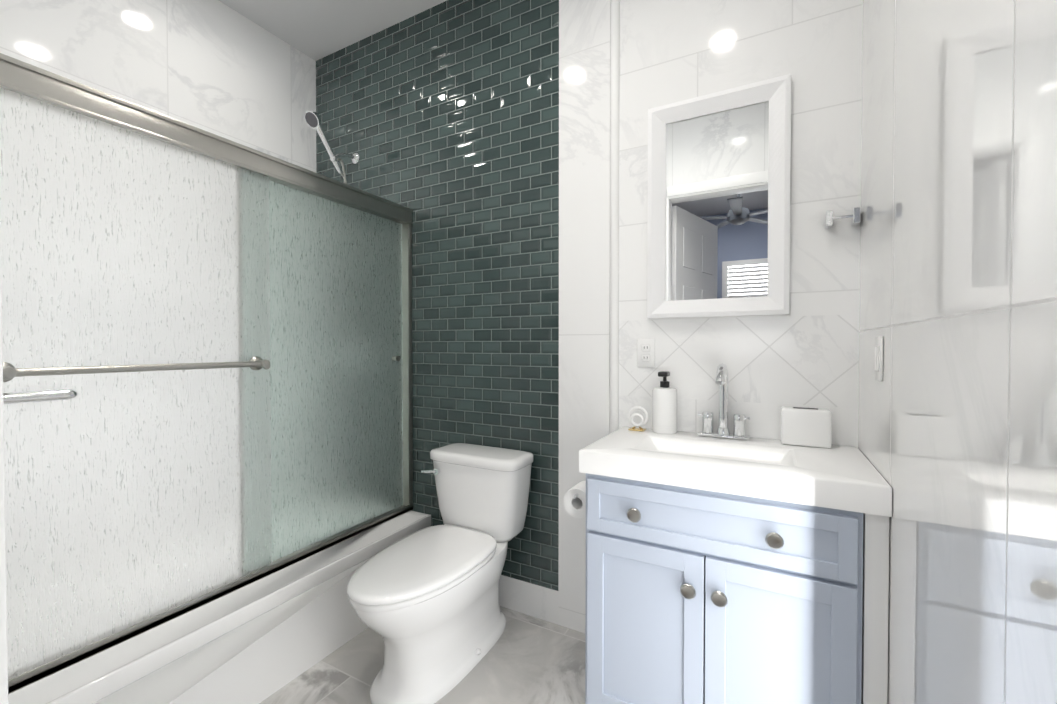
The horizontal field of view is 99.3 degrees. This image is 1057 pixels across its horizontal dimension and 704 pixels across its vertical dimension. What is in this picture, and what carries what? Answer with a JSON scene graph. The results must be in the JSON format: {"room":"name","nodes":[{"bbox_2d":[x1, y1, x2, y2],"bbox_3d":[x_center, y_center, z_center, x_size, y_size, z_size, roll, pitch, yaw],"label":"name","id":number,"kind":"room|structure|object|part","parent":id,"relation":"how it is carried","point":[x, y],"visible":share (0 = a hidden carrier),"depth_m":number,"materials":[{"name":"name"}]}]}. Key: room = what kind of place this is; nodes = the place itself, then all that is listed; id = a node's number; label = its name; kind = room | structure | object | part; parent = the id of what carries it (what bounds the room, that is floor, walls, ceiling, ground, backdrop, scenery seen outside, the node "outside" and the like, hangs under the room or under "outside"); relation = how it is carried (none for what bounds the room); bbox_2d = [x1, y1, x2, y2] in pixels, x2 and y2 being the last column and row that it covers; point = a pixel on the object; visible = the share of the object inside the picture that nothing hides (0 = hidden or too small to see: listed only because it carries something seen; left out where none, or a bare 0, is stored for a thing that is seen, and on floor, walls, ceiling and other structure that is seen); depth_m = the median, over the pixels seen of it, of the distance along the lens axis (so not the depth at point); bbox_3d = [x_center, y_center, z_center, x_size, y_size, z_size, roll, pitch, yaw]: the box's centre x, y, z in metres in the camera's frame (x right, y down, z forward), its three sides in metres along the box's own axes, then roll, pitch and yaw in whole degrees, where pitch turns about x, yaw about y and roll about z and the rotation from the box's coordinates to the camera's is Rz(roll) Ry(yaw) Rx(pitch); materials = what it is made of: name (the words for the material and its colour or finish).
{"room":"bathroom","nodes":[
{"label":"bathroom","id":0,"kind":"room"},
{"bbox_2d":[0,0,315,172],"bbox_3d":[-1.727,-0.270,2.016,0.100,2.950,1.880,0,1,28],"label":"wall","id":1,"kind":"structure","parent":0,"point":[218,68],"depth_m":2.11,"materials":[{"name":"tile"}]},
{"bbox_2d":[219,0,446,60],"bbox_3d":[-0.505,-1.760,1.333,2.880,0.050,1.880,0,1,28],"label":"ceiling","id":2,"kind":"structure","parent":0,"point":[315,30],"depth_m":2.35,"materials":[{"name":"grey paint"}]},
{"bbox_2d":[259,606,584,703],"bbox_3d":[-0.505,1.239,1.375,2.880,0.050,1.880,0,1,28],"label":"floor","id":3,"kind":"structure","parent":0,"point":[527,659],"depth_m":1.70,"materials":[{"name":"tile"}]},
{"bbox_2d":[8,511,430,703],"bbox_3d":[-1.286,1.026,1.806,0.890,0.365,1.656,0,1,28],"label":"bathtub","id":4,"kind":"object","parent":3,"relation":"on","point":[259,641],"visible":0.58,"depth_m":1.57,"materials":[{"name":"white ceramic"}]},
{"bbox_2d":[8,503,412,693],"bbox_3d":[-1.030,0.826,1.665,0.065,0.036,1.656,0,1,28],"label":"rail","id":5,"kind":"object","parent":4,"relation":"on","point":[50,668],"visible":0.73,"depth_m":1.47,"materials":[{"name":"silver metal"}]},
{"bbox_2d":[0,53,412,679],"bbox_3d":[-1.028,0.041,1.653,0.069,1.555,1.656,0,1,28],"label":"shower door","id":6,"kind":"structure","parent":5,"relation":"on","point":[132,233],"depth_m":1.42,"materials":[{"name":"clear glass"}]},
{"bbox_2d":[3,389,77,403],"bbox_3d":[-1.285,0.114,1.060,0.028,0.028,0.326,0,1,28],"label":"towel bar","id":7,"kind":"object","parent":6,"relation":"attached to","point":[35,396],"visible":0.96,"depth_m":1.13,"materials":[{"name":"silver metal"}]},
{"bbox_3d":[-1.190,0.076,1.328,0.006,1.493,0.866,0,1,28],"label":"glass","id":8,"kind":"part","parent":6,"relation":"part of","materials":[{"name":"clear glass"}]},
{"bbox_2d":[3,356,399,381],"bbox_3d":[-0.971,0.042,1.684,0.098,0.052,1.381,0,1,28],"label":"door handle bar","id":9,"kind":"object","parent":6,"relation":"attached to","point":[10,371],"visible":0.98,"depth_m":1.28,"materials":[{"name":"silver metal"}]},
{"bbox_3d":[-1.028,-0.698,1.643,0.069,0.078,1.656,0,1,28],"label":"rail","id":10,"kind":"part","parent":6,"relation":"part of","materials":[{"name":"silver metal"}]},
{"bbox_3d":[-0.858,0.067,2.003,0.006,1.493,0.816,0,1,28],"label":"glass","id":11,"kind":"part","parent":6,"relation":"part of","materials":[{"name":"clear glass"}]},
{"bbox_2d":[347,443,533,703],"bbox_3d":[-0.357,0.829,1.774,0.472,0.760,0.804,0,1,28],"label":"toilet","id":12,"kind":"object","parent":3,"relation":"on","point":[424,602],"visible":1,"depth_m":1.68,"materials":[{"name":"white ceramic"}]},
{"bbox_3d":[-0.400,0.778,1.684,0.390,0.026,0.606,0,1,28],"label":"lid","id":13,"kind":"part","parent":12,"relation":"part of","materials":[{"name":"white ceramic"}]},
{"bbox_3d":[-0.399,0.806,1.685,0.384,0.020,0.595,0,1,28],"label":"seat","id":14,"kind":"part","parent":12,"relation":"part of","materials":[{"name":"white plastic"}]},
{"bbox_3d":[-0.441,0.533,2.016,0.090,0.028,0.032,0,1,28],"label":"lever","id":15,"kind":"part","parent":12,"relation":"part of","materials":[{"name":"silver metal"}]},
{"bbox_3d":[-0.359,1.012,1.762,0.380,0.393,0.745,0,1,28],"label":"bowl","id":16,"kind":"part","parent":12,"relation":"part of","materials":[{"name":"white ceramic"}]},
{"bbox_3d":[-0.214,0.467,2.022,0.462,0.044,0.223,0,1,28],"label":"tank lid","id":17,"kind":"part","parent":12,"relation":"part of","materials":[{"name":"white ceramic"}]},
{"bbox_3d":[-0.212,0.650,2.029,0.444,0.321,0.213,0,1,28],"label":"tank","id":18,"kind":"part","parent":12,"relation":"part of","materials":[{"name":"white ceramic"}]},
{"bbox_2d":[579,363,891,703],"bbox_3d":[0.608,0.627,1.429,0.778,1.172,0.506,0,1,28],"label":"bathroom vanity","id":19,"kind":"object","parent":3,"relation":"on","point":[724,565],"visible":1,"depth_m":1.23,"materials":[{"name":"grey paint"}]},
{"bbox_2d":[564,481,585,517],"bbox_3d":[0.192,0.496,1.553,0.102,0.118,0.165,0,1,28],"label":"toilet paper roll","id":20,"kind":"object","parent":19,"relation":"attached to","point":[575,501],"visible":0.46,"depth_m":1.51,"materials":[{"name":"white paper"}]},
{"bbox_2d":[628,406,647,431],"bbox_3d":[0.421,0.256,1.738,0.081,0.092,0.040,0,1,28],"label":"figurine","id":21,"kind":"object","parent":19,"relation":"on","point":[643,422],"visible":1,"depth_m":1.73,"materials":[{"name":"white ceramic"}]},
{"bbox_3d":[0.338,0.837,1.335,0.342,0.540,0.019,0,1,28],"label":"door","id":22,"kind":"part","parent":19,"relation":"part of","materials":[{"name":"grey paint"}]},
{"bbox_2d":[652,371,676,433],"bbox_3d":[0.516,0.188,1.704,0.090,0.230,0.090,0,1,28],"label":"soap dispenser","id":23,"kind":"object","parent":19,"relation":"on","point":[664,407],"visible":1,"depth_m":1.67,"materials":[{"name":"white plastic"}]},
{"bbox_3d":[0.490,0.477,1.247,0.689,0.158,0.019,0,1,28],"label":"drawer","id":24,"kind":"part","parent":19,"relation":"part of","materials":[{"name":"grey paint"}]},
{"bbox_2d":[697,363,749,439],"bbox_3d":[0.675,0.172,1.566,0.172,0.265,0.154,0,1,28],"label":"faucet","id":25,"kind":"object","parent":19,"relation":"on","point":[739,420],"depth_m":1.59,"materials":[{"name":"silver metal"}]},
{"bbox_2d":[579,426,891,516],"bbox_3d":[0.615,0.343,1.438,0.778,0.070,0.478,0,1,28],"label":"sink","id":26,"kind":"object","parent":19,"relation":"in","point":[837,478],"depth_m":1.27,"materials":[{"name":"white ceramic"}]},
{"bbox_3d":[0.643,0.839,1.170,0.342,0.540,0.019,0,1,28],"label":"door","id":27,"kind":"part","parent":19,"relation":"part of","materials":[{"name":"grey paint"}]},
{"bbox_2d":[781,406,831,447],"bbox_3d":[0.915,0.246,1.485,0.140,0.120,0.080,0,1,28],"label":"tissue box","id":28,"kind":"object","parent":19,"relation":"on","point":[806,426],"visible":1,"depth_m":1.45,"materials":[{"name":"white plastic"}]},
{"bbox_2d":[316,0,857,623],"bbox_3d":[-0.081,-0.272,2.137,2.680,2.950,0.100,0,1,28],"label":"wall","id":29,"kind":"structure","parent":0,"point":[441,120],"depth_m":2.15,"materials":[{"name":"teal tile"}]},
{"bbox_2d":[304,110,358,183],"bbox_3d":[-1.049,-0.641,2.421,0.086,1.190,0.310,0,1,28],"label":"shower head","id":30,"kind":"object","parent":29,"relation":"attached to","point":[313,119],"visible":0.48,"depth_m":2.39},
{"bbox_2d":[402,224,412,505],"bbox_3d":[-1.030,0.081,1.655,0.057,1.480,1.656,0,1,28],"label":"jamb","id":31,"kind":"object","parent":29,"relation":"attached to","point":[407,364],"visible":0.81,"depth_m":2.35,"materials":[{"name":"silver metal"}]},
{"bbox_2d":[558,0,609,632],"bbox_3d":[0.257,-0.269,1.954,0.230,2.950,0.100,0,1,28],"label":"wall strip","id":32,"kind":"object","parent":29,"relation":"attached to","point":[584,203],"visible":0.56,"depth_m":1.91,"materials":[{"name":"stone"}]},
{"bbox_2d":[609,0,619,433],"bbox_3d":[0.355,-0.268,1.851,0.040,2.950,0.040,0,1,28],"label":"trim","id":33,"kind":"structure","parent":29,"relation":"attached to","point":[614,202],"depth_m":1.83,"materials":[{"name":"white paint"}]},
{"bbox_2d":[619,314,858,407],"bbox_3d":[0.745,0.027,1.694,0.800,0.305,0.100,0,1,28],"label":"backsplash","id":34,"kind":"structure","parent":0,"point":[804,360],"depth_m":1.60,"materials":[{"name":"tile"}]},
{"bbox_2d":[637,338,654,366],"bbox_3d":[0.466,0.003,1.782,0.070,0.115,0.009,0,1,28],"label":"electrical outlet","id":35,"kind":"object","parent":34,"relation":"attached to","point":[645,352],"visible":1,"depth_m":1.78,"materials":[{"name":"white plastic"}]},
{"bbox_2d":[619,0,862,320],"bbox_3d":[0.745,-0.933,1.680,0.800,1.615,0.100,0,1,28],"label":"wall","id":36,"kind":"structure","parent":0,"point":[672,51],"depth_m":1.54,"materials":[{"name":"tile"}]},
{"bbox_2d":[647,74,790,318],"bbox_3d":[0.680,-0.535,1.644,0.480,0.810,0.033,0,1,28],"label":"mirror","id":37,"kind":"object","parent":36,"relation":"attached to","point":[718,224],"visible":0.98,"depth_m":1.64,"materials":[{"name":"white mirror"}]},
{"bbox_3d":[0.683,-0.535,1.651,0.356,0.686,0.004,0,1,28],"label":"glass","id":38,"kind":"part","parent":37,"relation":"part of","materials":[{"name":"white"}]},
{"bbox_2d":[825,207,860,228],"bbox_3d":[1.015,-0.432,1.454,0.090,0.048,0.052,0,1,28],"label":"robe hook","id":39,"kind":"object","parent":36,"relation":"attached to","point":[854,216],"visible":1,"depth_m":1.44,"materials":[{"name":"silver metal"}]},
{"bbox_2d":[858,0,1056,703],"bbox_3d":[0.717,-0.251,0.693,0.100,2.950,1.880,0,1,28],"label":"wall","id":40,"kind":"structure","parent":0,"point":[957,426],"depth_m":0.66,"materials":[{"name":"stone"}]},
{"bbox_2d":[875,336,882,380],"bbox_3d":[0.912,0.017,1.171,0.010,0.115,0.070,0,1,28],"label":"light switch","id":41,"kind":"object","parent":40,"relation":"attached to","point":[879,358],"visible":0.96,"depth_m":1.15,"materials":[{"name":"white plastic"}]},
{"bbox_3d":[-1.339,-0.253,0.805,1.735,2.950,0.120,0,1,28],"label":"wall","id":42,"kind":"structure","parent":0,"visible":0},
{"bbox_2d":[0,222,8,703],"bbox_3d":[-0.573,0.024,0.472,0.074,2.405,0.014,0,1,28],"label":"door frame","id":43,"kind":"structure","parent":42,"relation":"attached to","point":[3,651],"depth_m":0.46,"materials":[{"name":"white paint"}]}
]}

